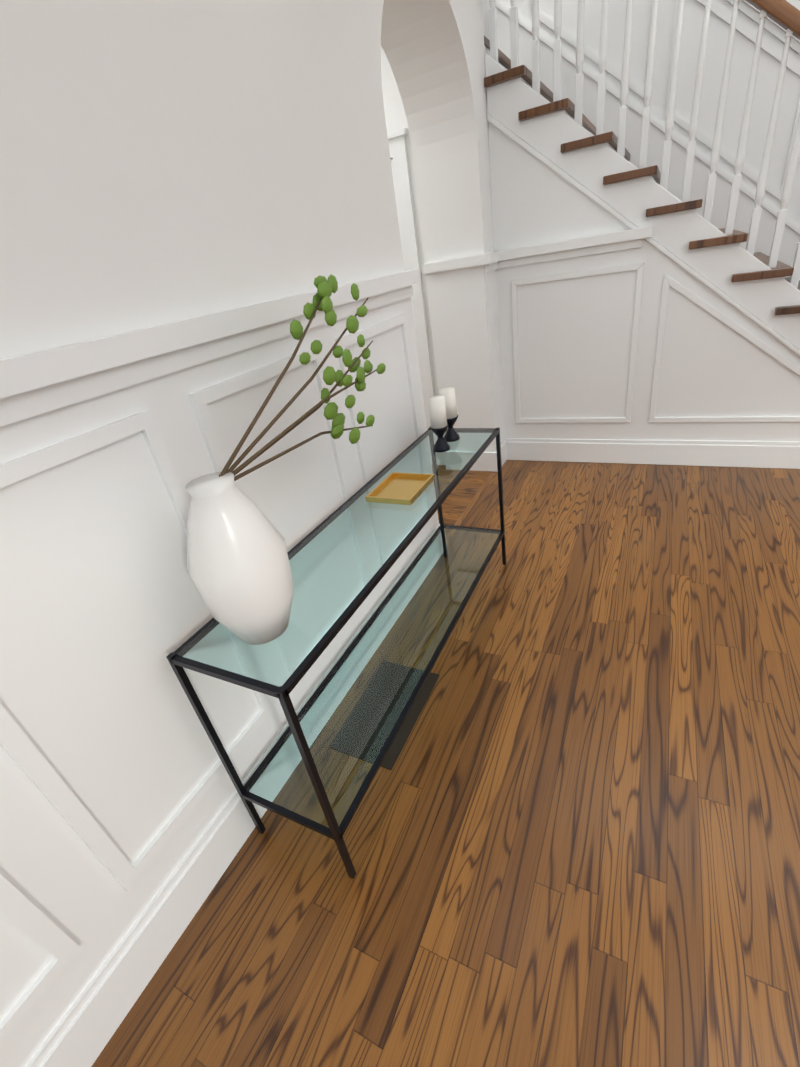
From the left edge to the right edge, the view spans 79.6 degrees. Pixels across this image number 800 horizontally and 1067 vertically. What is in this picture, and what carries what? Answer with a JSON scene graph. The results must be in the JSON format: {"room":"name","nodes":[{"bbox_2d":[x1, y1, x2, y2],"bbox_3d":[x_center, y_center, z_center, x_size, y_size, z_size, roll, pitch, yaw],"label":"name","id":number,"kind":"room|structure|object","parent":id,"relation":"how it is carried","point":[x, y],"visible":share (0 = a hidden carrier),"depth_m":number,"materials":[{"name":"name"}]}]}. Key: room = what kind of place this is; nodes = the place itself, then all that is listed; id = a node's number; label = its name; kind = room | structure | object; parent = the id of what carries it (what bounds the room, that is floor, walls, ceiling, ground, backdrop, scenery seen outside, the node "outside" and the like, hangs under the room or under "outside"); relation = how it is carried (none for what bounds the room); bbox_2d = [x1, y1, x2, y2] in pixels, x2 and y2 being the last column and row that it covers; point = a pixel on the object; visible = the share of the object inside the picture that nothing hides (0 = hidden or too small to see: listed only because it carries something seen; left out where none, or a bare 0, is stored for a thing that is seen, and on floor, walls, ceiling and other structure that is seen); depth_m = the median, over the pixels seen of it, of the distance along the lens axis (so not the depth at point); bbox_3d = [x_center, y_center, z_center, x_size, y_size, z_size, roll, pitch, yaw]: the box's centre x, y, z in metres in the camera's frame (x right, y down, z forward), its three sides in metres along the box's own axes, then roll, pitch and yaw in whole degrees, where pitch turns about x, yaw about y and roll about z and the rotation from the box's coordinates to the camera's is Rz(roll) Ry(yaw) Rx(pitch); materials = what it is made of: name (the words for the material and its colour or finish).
{"room":"entrance hall","nodes":[
{"label":"entrance hall","id":0,"kind":"room"},
{"bbox_2d":[0,0,493,359],"bbox_3d":[-0.765,-0.555,1.125,0.400,3.072,5.519,6,33,26],"label":"wall","id":1,"kind":"structure","parent":0,"point":[164,161],"depth_m":1.20,"materials":[{"name":"paint"}]},
{"bbox_2d":[0,251,506,1066],"bbox_3d":[-0.743,-0.554,1.113,0.450,3.077,5.520,6,33,26],"label":"wainscoting","id":2,"kind":"structure","parent":1,"relation":"attached to","point":[126,825],"depth_m":1.17,"materials":[{"name":"white paint"}]},
{"bbox_2d":[381,46,438,395],"bbox_3d":[-0.361,-1.835,3.610,1.350,2.720,0.140,6,33,26],"label":"wall","id":3,"kind":"structure","parent":0,"point":[395,115],"depth_m":2.92,"materials":[{"name":"paint"}]},
{"bbox_2d":[391,159,406,270],"bbox_3d":[-0.259,-1.495,3.666,0.820,2.040,0.110,6,33,26],"label":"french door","id":4,"kind":"structure","parent":3,"relation":"in","point":[398,211],"depth_m":3.14,"materials":[{"name":"white paint"}]},
{"bbox_2d":[387,127,444,464],"bbox_3d":[-4.338,-2.337,5.702,10.390,2.720,2.810,6,33,26],"label":"trim","id":5,"kind":"structure","parent":3,"relation":"attached to","point":[397,146],"depth_m":3.21,"materials":[{"name":"white paint"}]},
{"bbox_2d":[482,0,489,69],"bbox_3d":[1.368,-3.178,1.556,5.884,1.847,3.058,6,33,26],"label":"trim","id":6,"kind":"structure","parent":3,"relation":"attached to","point":[485,4],"depth_m":2.67,"materials":[{"name":"white paint"}]},
{"bbox_2d":[91,460,799,1066],"bbox_3d":[-0.203,-1.102,5.157,18.900,0.100,12.600,6,33,26],"label":"floor","id":7,"kind":"structure","parent":0,"point":[571,836],"depth_m":1.41,"materials":[{"name":"brown wood"}]},
{"bbox_2d":[166,427,505,878],"bbox_3d":[0.007,0.229,1.876,0.356,0.760,1.641,6,33,26],"label":"console table","id":8,"kind":"object","parent":7,"relation":"on","point":[178,662],"visible":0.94,"depth_m":1.48,"materials":[{"name":"clear glass"}]},
{"bbox_2d":[185,274,385,644],"bbox_3d":[-0.254,-0.238,1.250,0.217,0.733,0.850,6,33,26],"label":"vase","id":9,"kind":"object","parent":8,"relation":"on","point":[239,568],"visible":1,"depth_m":1.04,"materials":[{"name":"white ceramic"}]},
{"bbox_2d":[365,472,434,504],"bbox_3d":[0.004,-0.170,1.781,0.180,0.020,0.220,6,33,26],"label":"brass tray","id":10,"kind":"object","parent":8,"relation":"on","point":[400,488],"visible":0.98,"depth_m":1.78,"materials":[{"name":"gold metal"}]},
{"bbox_2d":[428,391,453,452],"bbox_3d":[0.165,-0.464,2.038,0.079,0.225,0.079,0,31,16],"label":"candle holder","id":11,"kind":"object","parent":8,"relation":"on","point":[443,414],"depth_m":2.03,"materials":[{"name":"white wax"}]},
{"bbox_2d":[439,387,459,440],"bbox_3d":[0.219,-0.527,2.132,0.079,0.225,0.079,0,31,16],"label":"candle holder","id":12,"kind":"object","parent":8,"relation":"on","point":[451,390],"depth_m":2.09,"materials":[{"name":"white wax"}]},
{"bbox_2d":[329,661,439,769],"bbox_3d":[-0.048,0.683,1.868,0.260,0.004,0.450,6,33,26],"label":"floor vent","id":13,"kind":"object","parent":7,"relation":"in","point":[398,744],"visible":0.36,"depth_m":1.84,"materials":[{"name":"black metal"}]},
{"bbox_2d":[484,0,799,468],"bbox_3d":[1.350,-2.457,3.157,4.515,3.723,1.371,6,33,26],"label":"staircase","id":14,"kind":"structure","parent":7,"relation":"on","point":[646,316],"depth_m":2.89,"materials":[{"name":"white"}]},
{"bbox_2d":[786,0,799,9],"bbox_3d":[3.693,-3.522,2.130,9.750,5.860,0.150,6,33,26],"label":"wall","id":15,"kind":"structure","parent":0,"point":[795,3],"depth_m":2.94,"materials":[{"name":"paint"}]},
{"bbox_2d":[489,0,799,279],"bbox_3d":[1.602,-2.794,3.687,4.485,3.708,0.050,6,33,26],"label":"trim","id":16,"kind":"structure","parent":15,"relation":"attached to","point":[773,39],"depth_m":3.35,"materials":[{"name":"white"}]}
]}

